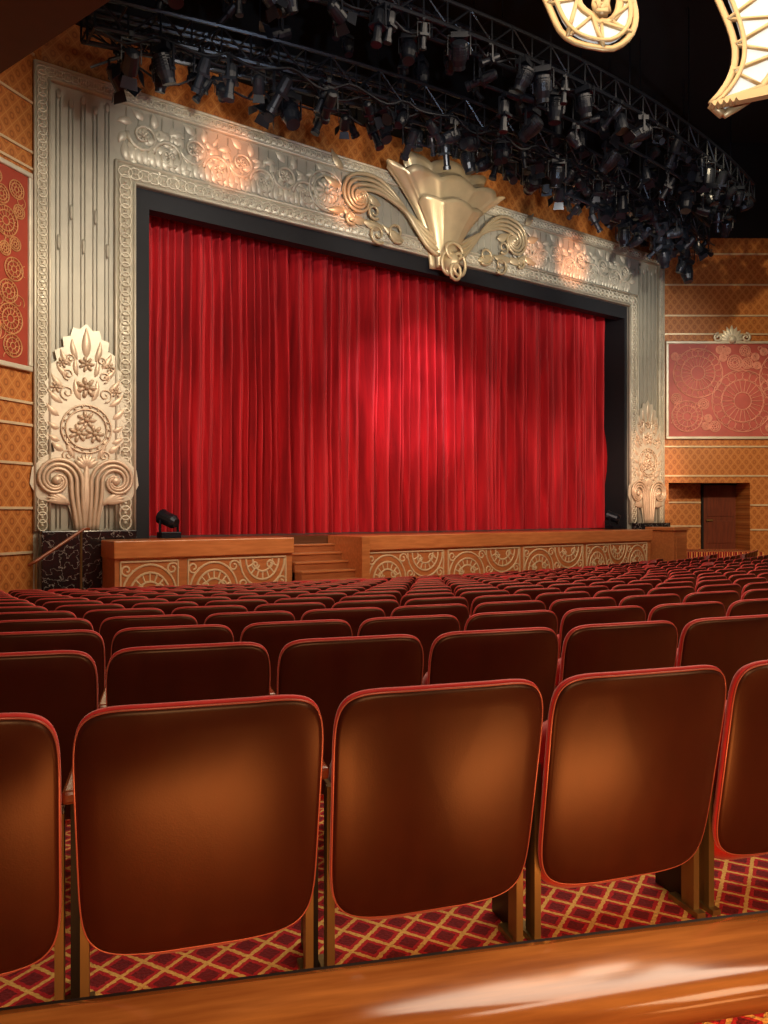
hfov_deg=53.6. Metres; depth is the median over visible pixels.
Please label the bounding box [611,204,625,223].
spotlight
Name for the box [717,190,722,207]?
spotlight
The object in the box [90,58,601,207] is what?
power cable
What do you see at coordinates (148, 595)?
seat
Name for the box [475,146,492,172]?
spotlight
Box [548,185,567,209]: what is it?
spotlight
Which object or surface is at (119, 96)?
spotlight
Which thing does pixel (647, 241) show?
spotlight
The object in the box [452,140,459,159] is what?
spotlight
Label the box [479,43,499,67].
spotlight
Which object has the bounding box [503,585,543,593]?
seat
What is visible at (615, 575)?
seat
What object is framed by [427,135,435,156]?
spotlight
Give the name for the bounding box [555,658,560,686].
seat cushion
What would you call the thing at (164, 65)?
spotlight
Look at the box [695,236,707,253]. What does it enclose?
spotlight
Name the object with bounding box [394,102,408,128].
spotlight
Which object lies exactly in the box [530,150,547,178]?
spotlight
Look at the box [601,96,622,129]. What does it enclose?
spotlight
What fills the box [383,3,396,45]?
spotlight
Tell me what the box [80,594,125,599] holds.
seat
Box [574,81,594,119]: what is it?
spotlight
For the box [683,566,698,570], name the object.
seat
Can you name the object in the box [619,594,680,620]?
seat
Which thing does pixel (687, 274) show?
spotlight
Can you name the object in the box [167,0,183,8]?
spotlight
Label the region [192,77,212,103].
spotlight
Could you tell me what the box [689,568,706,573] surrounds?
seat
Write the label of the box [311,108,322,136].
spotlight
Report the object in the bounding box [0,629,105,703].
seat
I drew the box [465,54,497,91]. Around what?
spotlight
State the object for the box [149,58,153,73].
spotlight
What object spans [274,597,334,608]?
seat
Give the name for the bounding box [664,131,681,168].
spotlight
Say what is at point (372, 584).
seat
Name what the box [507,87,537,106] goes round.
spotlight
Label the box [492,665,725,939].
seat
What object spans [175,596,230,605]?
seat
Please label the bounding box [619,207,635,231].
spotlight
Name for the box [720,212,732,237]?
spotlight
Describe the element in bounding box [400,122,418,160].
spotlight
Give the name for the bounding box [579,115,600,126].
spotlight
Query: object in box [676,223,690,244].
spotlight
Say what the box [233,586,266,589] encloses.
seat
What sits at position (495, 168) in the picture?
spotlight
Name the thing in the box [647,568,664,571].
seat
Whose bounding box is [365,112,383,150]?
spotlight
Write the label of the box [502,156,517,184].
spotlight
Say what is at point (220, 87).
spotlight
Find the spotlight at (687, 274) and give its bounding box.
[680,256,693,283]
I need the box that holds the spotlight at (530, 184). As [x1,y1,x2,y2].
[522,164,541,195]
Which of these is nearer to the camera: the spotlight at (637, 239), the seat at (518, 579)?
the seat at (518, 579)
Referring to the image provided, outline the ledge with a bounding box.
[0,910,767,1023]
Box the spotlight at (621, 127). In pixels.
[609,100,636,145]
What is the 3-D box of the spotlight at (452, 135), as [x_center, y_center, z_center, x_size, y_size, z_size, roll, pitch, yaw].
[1.338,-7.687,15.343,0.419,0.560,0.352,0,0,-23]
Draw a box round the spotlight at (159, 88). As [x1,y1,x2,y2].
[152,63,168,93]
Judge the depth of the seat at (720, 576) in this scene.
8.91 m
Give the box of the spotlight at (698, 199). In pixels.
[693,198,704,223]
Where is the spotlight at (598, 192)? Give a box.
[590,175,606,201]
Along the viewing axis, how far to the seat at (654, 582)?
8.46 m
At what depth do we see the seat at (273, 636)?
3.38 m
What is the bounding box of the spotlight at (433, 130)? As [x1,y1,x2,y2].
[425,111,443,146]
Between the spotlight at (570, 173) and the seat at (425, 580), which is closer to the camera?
the seat at (425, 580)
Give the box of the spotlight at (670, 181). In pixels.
[658,170,675,200]
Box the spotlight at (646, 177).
[638,158,657,189]
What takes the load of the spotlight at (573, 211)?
hanging from the pipe at (566, 194)
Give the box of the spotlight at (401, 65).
[397,58,408,87]
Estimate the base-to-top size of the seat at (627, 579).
0.720 m
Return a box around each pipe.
[473,56,735,221]
[562,183,694,262]
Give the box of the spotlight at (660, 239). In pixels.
[649,227,665,250]
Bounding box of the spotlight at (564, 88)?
[559,74,569,105]
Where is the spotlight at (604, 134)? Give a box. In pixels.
[593,111,609,139]
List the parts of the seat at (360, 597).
backrest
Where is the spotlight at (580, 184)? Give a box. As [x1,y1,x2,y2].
[574,165,590,195]
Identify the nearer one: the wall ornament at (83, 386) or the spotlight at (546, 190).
the wall ornament at (83, 386)
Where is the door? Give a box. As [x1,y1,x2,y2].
[701,484,736,548]
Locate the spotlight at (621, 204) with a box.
[611,185,632,218]
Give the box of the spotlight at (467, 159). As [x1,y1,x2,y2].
[459,148,475,174]
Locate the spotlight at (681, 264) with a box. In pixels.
[675,253,686,273]
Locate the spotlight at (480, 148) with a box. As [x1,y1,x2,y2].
[474,146,481,161]
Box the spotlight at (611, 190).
[605,181,614,200]
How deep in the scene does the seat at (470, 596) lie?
6.58 m
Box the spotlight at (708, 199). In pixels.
[704,188,718,206]
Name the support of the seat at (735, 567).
on the floor at (740, 885)
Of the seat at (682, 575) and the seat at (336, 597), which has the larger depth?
the seat at (682, 575)
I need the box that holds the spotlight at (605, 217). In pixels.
[597,198,615,223]
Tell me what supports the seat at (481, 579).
on the floor at (740, 885)
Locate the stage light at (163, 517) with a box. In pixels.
[156,509,180,537]
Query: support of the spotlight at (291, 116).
attached to the lighting truss at (127, 4)
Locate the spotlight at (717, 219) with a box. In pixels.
[713,208,722,232]
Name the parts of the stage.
fretwork panel, fretwork panel, fretwork panel, fretwork panel, fretwork panel, fretwork panel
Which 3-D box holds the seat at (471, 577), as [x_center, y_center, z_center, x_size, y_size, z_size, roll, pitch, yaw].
[1.664,1.508,13.955,0.546,0.720,0.401,0,0,-29]
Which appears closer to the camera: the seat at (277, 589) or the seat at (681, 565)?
the seat at (277, 589)
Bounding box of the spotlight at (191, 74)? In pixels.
[186,59,198,86]
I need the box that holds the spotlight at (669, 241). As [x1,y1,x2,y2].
[665,238,673,253]
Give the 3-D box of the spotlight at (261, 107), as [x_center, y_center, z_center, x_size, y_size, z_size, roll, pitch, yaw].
[-2.347,-8.016,14.811,0.585,0.950,0.555,0,0,-10]
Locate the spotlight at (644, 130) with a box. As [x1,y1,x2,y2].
[630,112,651,143]
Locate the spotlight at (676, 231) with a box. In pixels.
[664,215,682,238]
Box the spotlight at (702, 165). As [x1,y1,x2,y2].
[697,154,706,176]
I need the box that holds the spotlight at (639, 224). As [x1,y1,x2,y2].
[631,216,642,229]
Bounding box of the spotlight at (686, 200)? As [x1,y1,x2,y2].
[677,183,695,213]
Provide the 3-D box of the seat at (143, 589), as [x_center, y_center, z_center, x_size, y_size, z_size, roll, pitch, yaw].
[-3.365,1.442,10.984,0.546,0.720,0.401,0,0,-15]
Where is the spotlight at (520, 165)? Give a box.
[518,160,524,184]
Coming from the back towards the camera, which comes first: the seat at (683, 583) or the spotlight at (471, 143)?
the spotlight at (471, 143)
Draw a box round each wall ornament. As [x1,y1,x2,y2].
[30,324,138,529]
[628,401,665,522]
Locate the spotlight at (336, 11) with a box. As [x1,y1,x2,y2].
[326,0,357,37]
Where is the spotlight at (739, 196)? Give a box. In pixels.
[731,184,744,206]
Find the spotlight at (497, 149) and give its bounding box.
[491,132,505,165]
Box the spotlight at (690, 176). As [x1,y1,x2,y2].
[679,162,702,186]
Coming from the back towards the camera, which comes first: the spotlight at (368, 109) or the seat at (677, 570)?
the spotlight at (368, 109)
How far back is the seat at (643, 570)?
13.37 m
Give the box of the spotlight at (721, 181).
[712,165,727,199]
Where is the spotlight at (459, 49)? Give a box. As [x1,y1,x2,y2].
[447,27,470,70]
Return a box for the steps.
[292,535,369,580]
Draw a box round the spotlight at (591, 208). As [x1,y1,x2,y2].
[586,190,598,219]
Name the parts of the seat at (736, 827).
leg, backrest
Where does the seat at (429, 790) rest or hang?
on the floor at (740, 885)
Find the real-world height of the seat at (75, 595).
0.720 m
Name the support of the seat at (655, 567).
on the floor at (740, 885)
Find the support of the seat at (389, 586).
on the floor at (740, 885)
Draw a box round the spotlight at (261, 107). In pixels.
[248,76,274,128]
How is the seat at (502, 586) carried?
on the floor at (740, 885)
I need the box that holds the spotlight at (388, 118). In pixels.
[374,98,396,133]
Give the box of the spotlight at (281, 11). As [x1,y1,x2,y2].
[276,2,287,18]
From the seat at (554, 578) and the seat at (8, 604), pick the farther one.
the seat at (554, 578)
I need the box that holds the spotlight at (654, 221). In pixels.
[648,202,660,231]
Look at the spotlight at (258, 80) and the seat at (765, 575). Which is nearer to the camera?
the seat at (765, 575)
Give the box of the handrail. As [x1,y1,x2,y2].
[27,528,89,589]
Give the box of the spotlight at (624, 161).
[615,145,630,169]
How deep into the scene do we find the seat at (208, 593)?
8.44 m
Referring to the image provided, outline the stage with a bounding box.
[101,528,652,587]
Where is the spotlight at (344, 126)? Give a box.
[335,104,352,138]
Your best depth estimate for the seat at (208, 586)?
11.89 m
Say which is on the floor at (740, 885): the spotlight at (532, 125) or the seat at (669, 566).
the seat at (669, 566)
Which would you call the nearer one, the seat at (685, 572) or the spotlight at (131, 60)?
the seat at (685, 572)
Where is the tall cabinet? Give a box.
[645,527,688,561]
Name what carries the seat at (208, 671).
on the floor at (740, 885)
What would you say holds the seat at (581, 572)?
on the floor at (740, 885)
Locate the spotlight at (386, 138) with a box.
[375,108,391,144]
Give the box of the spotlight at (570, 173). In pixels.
[562,162,575,185]
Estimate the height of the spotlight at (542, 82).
0.801 m
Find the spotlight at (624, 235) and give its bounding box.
[615,222,631,247]
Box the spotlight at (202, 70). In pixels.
[191,46,211,94]
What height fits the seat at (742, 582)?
0.720 m
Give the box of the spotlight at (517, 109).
[514,101,528,126]
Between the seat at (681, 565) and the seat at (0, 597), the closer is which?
the seat at (0, 597)
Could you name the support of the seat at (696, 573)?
on the floor at (740, 885)
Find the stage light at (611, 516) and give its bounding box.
[605,510,621,528]
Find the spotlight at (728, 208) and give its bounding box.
[721,200,733,215]
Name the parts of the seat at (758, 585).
backrest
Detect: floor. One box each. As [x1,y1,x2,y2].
[0,801,767,1023]
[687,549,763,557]
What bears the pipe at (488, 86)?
hanging from the lighting truss at (447, 23)
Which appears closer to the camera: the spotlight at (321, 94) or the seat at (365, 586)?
the seat at (365, 586)
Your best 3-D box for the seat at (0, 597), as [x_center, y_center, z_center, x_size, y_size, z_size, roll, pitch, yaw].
[-4.118,1.244,8.081,0.546,0.720,0.401,0,0,-12]
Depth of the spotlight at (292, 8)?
12.31 m
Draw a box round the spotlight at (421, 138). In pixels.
[410,119,425,151]
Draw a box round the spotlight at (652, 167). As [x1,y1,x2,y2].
[642,162,658,183]
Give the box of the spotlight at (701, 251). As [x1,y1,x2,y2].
[693,232,712,260]
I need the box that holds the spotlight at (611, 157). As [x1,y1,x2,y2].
[598,138,620,174]
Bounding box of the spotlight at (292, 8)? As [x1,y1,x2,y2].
[280,0,298,15]
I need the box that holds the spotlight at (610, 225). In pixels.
[604,201,617,229]
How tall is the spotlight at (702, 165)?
0.539 m
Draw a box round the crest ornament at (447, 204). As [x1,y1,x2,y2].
[324,149,538,280]
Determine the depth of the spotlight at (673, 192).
20.59 m
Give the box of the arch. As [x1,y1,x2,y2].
[33,82,656,588]
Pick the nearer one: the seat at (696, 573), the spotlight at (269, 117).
the seat at (696, 573)
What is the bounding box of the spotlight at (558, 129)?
[546,118,566,145]
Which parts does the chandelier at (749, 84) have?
gold frame, glass pane, gold frame, glass pane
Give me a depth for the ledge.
1.21 m
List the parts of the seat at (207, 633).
backrest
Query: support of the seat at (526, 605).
on the floor at (740, 885)
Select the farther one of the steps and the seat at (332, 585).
the steps
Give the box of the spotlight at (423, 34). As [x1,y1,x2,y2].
[417,17,429,50]
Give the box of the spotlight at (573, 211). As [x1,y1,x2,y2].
[566,198,579,219]
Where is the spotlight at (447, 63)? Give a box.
[444,48,453,74]
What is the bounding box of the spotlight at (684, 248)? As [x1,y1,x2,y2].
[674,225,695,257]
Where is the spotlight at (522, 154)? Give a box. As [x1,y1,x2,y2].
[519,144,528,168]
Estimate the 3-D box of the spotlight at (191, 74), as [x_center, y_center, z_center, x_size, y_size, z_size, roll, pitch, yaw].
[-3.497,-8.143,14.251,0.425,0.647,0.361,0,0,11]
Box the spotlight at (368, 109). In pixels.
[362,91,375,124]
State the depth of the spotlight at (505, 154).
16.01 m
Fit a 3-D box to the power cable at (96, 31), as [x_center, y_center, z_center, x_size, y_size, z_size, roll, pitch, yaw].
[2.568,-8.216,17.388,17.417,0.306,1.234,0,0,-35]
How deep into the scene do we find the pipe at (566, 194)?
18.92 m
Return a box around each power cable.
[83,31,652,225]
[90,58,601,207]
[95,30,694,233]
[100,31,696,237]
[104,32,714,245]
[307,0,730,186]
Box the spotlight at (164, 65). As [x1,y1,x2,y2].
[152,39,175,85]
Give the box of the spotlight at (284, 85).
[266,64,292,114]
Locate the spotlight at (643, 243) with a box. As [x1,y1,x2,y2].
[640,235,651,245]
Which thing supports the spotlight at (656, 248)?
hanging from the pipe at (566, 194)
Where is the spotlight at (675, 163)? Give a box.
[664,153,677,173]
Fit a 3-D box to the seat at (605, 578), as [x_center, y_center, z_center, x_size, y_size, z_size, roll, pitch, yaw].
[2.904,1.244,10.627,0.546,0.720,0.401,0,0,-28]
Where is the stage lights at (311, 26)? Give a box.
[75,0,651,205]
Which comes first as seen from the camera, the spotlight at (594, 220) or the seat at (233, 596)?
the seat at (233, 596)
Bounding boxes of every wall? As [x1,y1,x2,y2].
[0,47,40,592]
[41,24,651,252]
[652,143,767,554]
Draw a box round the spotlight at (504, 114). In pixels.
[496,91,511,133]
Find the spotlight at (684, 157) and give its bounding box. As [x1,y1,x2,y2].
[676,139,691,162]
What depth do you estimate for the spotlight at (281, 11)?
12.64 m
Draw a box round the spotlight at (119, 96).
[106,50,141,104]
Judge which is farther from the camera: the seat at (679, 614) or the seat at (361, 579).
the seat at (361, 579)
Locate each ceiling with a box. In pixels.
[0,0,109,73]
[343,0,767,142]
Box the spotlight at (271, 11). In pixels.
[262,0,288,22]
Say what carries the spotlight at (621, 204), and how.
attached to the lighting truss at (127, 4)
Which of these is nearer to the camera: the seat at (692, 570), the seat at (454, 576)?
the seat at (692, 570)
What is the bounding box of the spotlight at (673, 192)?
[668,176,676,199]
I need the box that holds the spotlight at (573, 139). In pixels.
[566,123,581,149]
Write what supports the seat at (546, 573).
on the floor at (740, 885)
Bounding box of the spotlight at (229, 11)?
[216,0,235,23]
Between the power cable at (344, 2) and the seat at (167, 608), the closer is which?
the seat at (167, 608)
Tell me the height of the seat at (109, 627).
0.720 m
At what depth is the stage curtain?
18.83 m
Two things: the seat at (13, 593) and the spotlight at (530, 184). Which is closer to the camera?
the seat at (13, 593)
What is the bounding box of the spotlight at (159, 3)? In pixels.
[152,0,167,19]
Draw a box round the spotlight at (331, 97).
[319,77,337,124]
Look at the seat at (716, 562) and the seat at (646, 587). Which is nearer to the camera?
the seat at (646, 587)
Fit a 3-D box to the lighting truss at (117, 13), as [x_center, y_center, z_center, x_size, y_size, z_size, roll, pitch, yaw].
[2.183,-10.198,18.023,17.543,3.565,1.686,0,0,-35]
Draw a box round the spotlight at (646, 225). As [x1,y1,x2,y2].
[640,220,652,240]
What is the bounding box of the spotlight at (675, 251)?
[672,238,679,257]
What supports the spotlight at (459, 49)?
attached to the lighting truss at (447, 23)
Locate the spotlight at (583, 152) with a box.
[569,127,593,158]
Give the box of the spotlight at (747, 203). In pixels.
[737,191,753,212]
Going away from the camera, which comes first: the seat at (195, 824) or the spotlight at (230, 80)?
the seat at (195, 824)
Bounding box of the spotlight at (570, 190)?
[563,184,573,205]
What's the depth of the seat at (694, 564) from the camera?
16.05 m
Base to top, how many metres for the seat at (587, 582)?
0.720 m
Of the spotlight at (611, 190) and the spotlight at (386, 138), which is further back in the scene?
the spotlight at (611, 190)
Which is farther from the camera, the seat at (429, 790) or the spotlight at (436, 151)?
the spotlight at (436, 151)
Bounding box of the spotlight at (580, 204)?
[570,183,589,215]
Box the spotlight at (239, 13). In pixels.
[231,0,246,17]
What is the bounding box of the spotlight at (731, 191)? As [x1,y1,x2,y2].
[719,177,737,205]
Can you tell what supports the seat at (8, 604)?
on the floor at (740, 885)
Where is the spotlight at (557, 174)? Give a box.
[548,155,565,187]
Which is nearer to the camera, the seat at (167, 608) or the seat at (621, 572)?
the seat at (167, 608)
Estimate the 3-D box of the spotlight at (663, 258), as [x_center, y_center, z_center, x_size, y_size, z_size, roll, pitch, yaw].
[7.830,-7.190,21.262,0.407,0.745,0.421,0,0,-12]
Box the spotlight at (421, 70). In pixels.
[414,54,428,89]
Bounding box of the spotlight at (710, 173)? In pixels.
[696,156,719,191]
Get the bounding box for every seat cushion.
[422,672,427,684]
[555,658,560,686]
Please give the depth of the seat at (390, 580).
12.05 m
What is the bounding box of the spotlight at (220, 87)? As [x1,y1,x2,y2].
[214,74,225,102]
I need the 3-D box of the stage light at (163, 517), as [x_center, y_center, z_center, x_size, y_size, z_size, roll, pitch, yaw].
[-4.309,0.229,15.148,0.434,0.575,0.473,0,0,-35]
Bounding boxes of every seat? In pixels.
[0,597,17,598]
[0,599,28,602]
[0,602,34,606]
[0,606,47,612]
[0,611,75,620]
[0,618,93,631]
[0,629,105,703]
[0,650,97,825]
[0,712,70,1000]
[8,589,42,593]
[10,591,46,596]
[14,592,54,597]
[18,594,60,598]
[25,595,72,603]
[35,597,88,605]
[42,600,102,610]
[47,589,80,591]
[53,590,87,593]
[55,604,124,618]
[61,591,97,594]
[61,694,323,998]
[68,592,109,597]
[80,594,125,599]
[83,608,164,632]
[87,588,117,590]
[95,589,127,591]
[96,596,147,603]
[98,642,270,708]
[99,614,197,679]
[105,624,233,676]
[107,590,141,593]
[110,598,167,608]
[112,586,138,588]
[117,591,157,595]
[125,587,154,589]
[132,601,197,614]
[133,593,177,598]
[135,588,167,590]
[147,585,172,587]
[150,589,184,592]
[155,594,203,601]
[162,586,190,588]
[164,590,203,594]
[171,605,247,624]
[175,587,206,589]
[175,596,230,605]
[184,591,226,596]
[192,588,226,591]
[198,585,225,587]
[204,611,294,641]
[205,599,267,611]
[211,589,246,592]
[211,593,257,599]
[213,586,243,588]
[215,584,237,585]
[233,584,259,586]
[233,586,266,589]
[234,590,274,594]
[237,595,290,603]
[240,619,352,694]
[247,583,270,584]
[250,585,280,587]
[254,587,289,591]
[254,602,325,620]
[265,591,309,597]
[266,583,293,585]
[270,634,423,800]
[272,585,304,588]
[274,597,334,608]
[281,588,320,592]
[286,583,315,585]
[296,586,331,589]
[296,593,346,602]
[299,582,325,584]
[301,607,385,635]
[301,679,542,967]
[311,584,341,587]
[316,589,359,595]
[318,579,339,581]
[322,582,349,584]
[327,587,365,591]
[331,581,356,583]
[331,599,399,616]
[338,584,370,589]
[339,594,396,601]
[345,578,365,580]
[348,583,377,586]
[353,591,401,604]
[355,581,381,583]
[357,614,459,676]
[361,580,385,582]
[365,587,406,596]
[370,585,407,591]
[371,577,391,580]
[376,583,409,590]
[382,581,412,587]
[386,580,412,583]
[390,604,469,630]
[392,578,414,583]
[400,592,454,605]
[404,597,468,609]
[405,589,451,594]
[410,583,445,589]
[411,586,451,590]
[412,582,444,585]
[415,576,436,581]
[415,579,441,582]
[416,580,444,582]
[418,577,441,579]
[422,627,558,721]
[441,575,460,579]
[443,576,465,580]
[444,577,469,583]
[446,579,473,585]
[447,580,477,585]
[450,582,483,592]
[453,584,492,594]
[455,587,498,596]
[459,590,509,613]
[464,610,557,634]
[465,574,483,577]
[470,575,490,578]
[470,594,531,615]
[473,576,495,580]
[473,600,545,614]
[478,577,503,581]
[482,579,509,583]
[488,580,519,586]
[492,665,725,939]
[494,574,513,576]
[497,582,532,589]
[500,575,520,578]
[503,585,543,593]
[507,576,530,580]
[514,577,539,581]
[514,588,560,599]
[517,573,535,575]
[524,579,552,584]
[525,574,544,577]
[535,575,556,578]
[535,591,590,609]
[536,581,569,587]
[538,571,556,574]
[544,576,568,580]
[548,572,567,575]
[548,583,585,591]
[549,597,616,634]
[555,620,677,688]
[556,577,584,582]
[557,605,645,658]
[558,570,575,573]
[560,573,581,577]
[564,585,608,596]
[570,571,588,574]
[572,574,595,578]
[573,579,604,585]
[577,569,593,572]
[584,572,604,575]
[588,576,613,581]
[589,581,624,589]
[591,570,608,573]
[593,589,644,605]
[596,568,610,571]
[599,573,620,577]
[606,571,625,574]
[608,577,636,583]
[610,569,627,572]
[611,583,652,594]
[617,574,641,579]
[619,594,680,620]
[623,572,644,576]
[627,566,640,570]
[628,567,643,570]
[628,569,646,574]
[628,579,661,587]
[640,576,667,582]
[642,565,654,568]
[644,573,667,576]
[645,566,660,570]
[646,570,666,573]
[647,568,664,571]
[647,586,694,602]
[647,601,724,647]
[655,581,693,587]
[655,660,767,915]
[661,565,674,569]
[664,577,695,588]
[666,567,682,573]
[668,569,686,576]
[668,571,691,578]
[669,574,695,578]
[675,614,767,699]
[676,564,688,567]
[682,591,739,616]
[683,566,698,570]
[689,563,701,566]
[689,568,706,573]
[693,570,713,578]
[695,579,731,591]
[696,572,721,581]
[696,575,726,583]
[697,584,741,599]
[699,564,713,568]
[702,562,712,564]
[707,566,723,572]
[713,561,723,565]
[714,563,726,567]
[715,568,734,574]
[724,560,732,564]
[724,565,739,570]
[724,571,746,578]
[726,598,767,616]
[727,562,739,565]
[728,574,755,583]
[733,577,766,591]
[736,567,753,572]
[740,561,750,566]
[740,564,754,568]
[741,582,767,596]
[741,589,767,599]
[747,569,767,576]
[751,560,761,564]
[754,566,767,569]
[755,563,767,567]
[757,573,767,581]
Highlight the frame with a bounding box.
[33,59,664,530]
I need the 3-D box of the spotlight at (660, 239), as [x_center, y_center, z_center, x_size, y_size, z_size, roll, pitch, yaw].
[7.575,-7.614,21.083,0.432,0.773,0.508,0,0,-41]
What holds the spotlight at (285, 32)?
attached to the lighting truss at (127, 4)
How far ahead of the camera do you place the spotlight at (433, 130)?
15.07 m
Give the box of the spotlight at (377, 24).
[368,0,387,48]
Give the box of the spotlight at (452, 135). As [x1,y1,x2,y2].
[441,117,460,143]
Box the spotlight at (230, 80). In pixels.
[222,53,238,102]
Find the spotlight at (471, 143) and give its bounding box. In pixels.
[459,122,479,151]
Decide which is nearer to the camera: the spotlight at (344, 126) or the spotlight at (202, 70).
the spotlight at (202, 70)
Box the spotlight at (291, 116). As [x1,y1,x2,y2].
[279,89,301,130]
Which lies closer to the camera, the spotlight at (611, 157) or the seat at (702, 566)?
the seat at (702, 566)
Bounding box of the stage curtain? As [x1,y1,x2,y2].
[149,215,606,535]
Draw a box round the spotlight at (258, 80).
[248,62,269,103]
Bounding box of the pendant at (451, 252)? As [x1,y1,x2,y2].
[440,241,466,280]
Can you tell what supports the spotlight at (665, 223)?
attached to the lighting truss at (127, 4)
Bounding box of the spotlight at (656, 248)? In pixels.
[646,237,662,259]
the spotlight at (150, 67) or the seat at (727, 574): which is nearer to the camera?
the seat at (727, 574)
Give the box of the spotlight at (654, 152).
[647,141,660,162]
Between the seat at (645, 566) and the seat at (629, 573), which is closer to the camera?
the seat at (629, 573)
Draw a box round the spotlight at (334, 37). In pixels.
[332,20,339,40]
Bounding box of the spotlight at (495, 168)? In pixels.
[489,159,500,180]
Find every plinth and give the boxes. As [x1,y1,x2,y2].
[38,529,136,590]
[632,523,669,528]
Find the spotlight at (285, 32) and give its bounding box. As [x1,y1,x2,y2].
[259,18,292,56]
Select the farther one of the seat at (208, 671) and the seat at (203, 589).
the seat at (203, 589)
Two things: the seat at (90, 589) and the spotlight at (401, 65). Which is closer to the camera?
the seat at (90, 589)
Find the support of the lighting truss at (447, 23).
hanging from the ceiling at (662, 29)
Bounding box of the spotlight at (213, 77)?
[211,67,222,86]
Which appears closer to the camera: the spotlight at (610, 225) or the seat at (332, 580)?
the seat at (332, 580)
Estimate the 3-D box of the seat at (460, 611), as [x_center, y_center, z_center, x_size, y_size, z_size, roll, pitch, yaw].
[0.214,0.913,4.716,0.546,0.720,0.405,0,0,-19]
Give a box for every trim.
[0,52,34,554]
[665,253,767,529]
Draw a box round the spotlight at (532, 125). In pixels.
[517,104,543,142]
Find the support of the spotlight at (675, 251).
attached to the lighting truss at (127, 4)
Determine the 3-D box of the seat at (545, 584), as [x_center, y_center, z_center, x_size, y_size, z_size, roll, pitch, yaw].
[1.926,1.178,9.171,0.546,0.720,0.401,0,0,-25]
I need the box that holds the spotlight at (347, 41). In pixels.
[341,31,353,57]
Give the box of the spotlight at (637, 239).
[629,227,642,248]
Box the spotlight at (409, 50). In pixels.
[398,30,418,65]
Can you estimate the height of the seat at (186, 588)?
0.720 m
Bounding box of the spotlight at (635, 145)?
[622,141,641,157]
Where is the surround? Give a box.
[136,187,626,537]
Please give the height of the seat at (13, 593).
0.720 m
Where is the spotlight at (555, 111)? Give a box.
[544,85,564,125]
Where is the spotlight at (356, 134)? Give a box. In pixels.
[341,98,359,138]
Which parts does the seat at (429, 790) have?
armrest, leg, backrest, leg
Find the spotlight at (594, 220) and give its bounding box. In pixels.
[589,207,602,232]
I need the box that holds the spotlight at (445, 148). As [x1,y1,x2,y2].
[438,143,453,169]
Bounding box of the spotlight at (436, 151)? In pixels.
[435,132,440,154]
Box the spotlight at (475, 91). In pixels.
[471,76,483,101]
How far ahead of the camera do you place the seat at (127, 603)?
6.55 m
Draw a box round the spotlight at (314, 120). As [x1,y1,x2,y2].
[312,96,316,124]
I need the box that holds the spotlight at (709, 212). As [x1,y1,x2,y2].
[695,193,718,223]
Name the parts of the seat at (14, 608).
backrest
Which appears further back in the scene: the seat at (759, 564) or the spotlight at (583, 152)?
the spotlight at (583, 152)
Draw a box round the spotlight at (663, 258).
[656,242,671,268]
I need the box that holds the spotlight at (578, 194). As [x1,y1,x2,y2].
[563,184,580,211]
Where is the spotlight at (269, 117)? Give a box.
[264,86,283,122]
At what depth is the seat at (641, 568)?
14.71 m
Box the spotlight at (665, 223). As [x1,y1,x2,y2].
[657,207,670,235]
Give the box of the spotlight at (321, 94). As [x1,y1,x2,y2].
[313,78,328,113]
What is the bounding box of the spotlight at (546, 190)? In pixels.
[539,171,554,196]
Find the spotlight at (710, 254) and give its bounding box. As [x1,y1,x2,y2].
[705,239,713,256]
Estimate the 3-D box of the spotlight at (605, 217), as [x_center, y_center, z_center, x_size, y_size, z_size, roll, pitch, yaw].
[5.611,-7.621,19.199,0.485,0.750,0.417,0,0,-42]
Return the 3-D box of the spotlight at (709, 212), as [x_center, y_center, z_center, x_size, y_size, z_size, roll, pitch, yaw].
[8.352,-7.870,19.688,0.567,0.762,0.482,0,0,14]
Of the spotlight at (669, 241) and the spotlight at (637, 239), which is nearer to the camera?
the spotlight at (637, 239)
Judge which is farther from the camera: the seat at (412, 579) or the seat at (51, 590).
the seat at (412, 579)
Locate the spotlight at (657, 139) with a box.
[649,122,664,144]
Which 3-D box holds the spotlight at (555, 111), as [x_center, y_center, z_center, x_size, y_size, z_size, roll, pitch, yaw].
[3.521,-8.409,15.675,0.456,0.765,0.365,0,0,-13]
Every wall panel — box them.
[0,157,32,371]
[665,325,767,438]
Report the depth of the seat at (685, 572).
11.21 m
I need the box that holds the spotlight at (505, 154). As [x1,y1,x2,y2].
[495,135,511,163]
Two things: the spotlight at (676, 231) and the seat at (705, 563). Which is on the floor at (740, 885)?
the seat at (705, 563)
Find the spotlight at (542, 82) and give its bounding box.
[530,60,553,103]
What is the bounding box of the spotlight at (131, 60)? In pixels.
[111,30,143,91]
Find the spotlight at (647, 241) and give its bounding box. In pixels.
[640,224,651,246]
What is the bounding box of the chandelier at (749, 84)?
[542,0,767,118]
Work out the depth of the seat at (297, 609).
5.17 m
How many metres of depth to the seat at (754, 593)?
5.44 m
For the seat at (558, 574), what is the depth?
13.54 m
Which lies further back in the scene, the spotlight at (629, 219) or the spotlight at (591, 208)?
the spotlight at (629, 219)
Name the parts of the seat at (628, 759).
leg, backrest, leg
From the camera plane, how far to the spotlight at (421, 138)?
16.34 m
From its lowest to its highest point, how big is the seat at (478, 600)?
0.720 m
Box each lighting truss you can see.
[80,0,670,227]
[86,0,710,249]
[314,0,755,201]
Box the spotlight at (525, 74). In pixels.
[513,53,534,93]

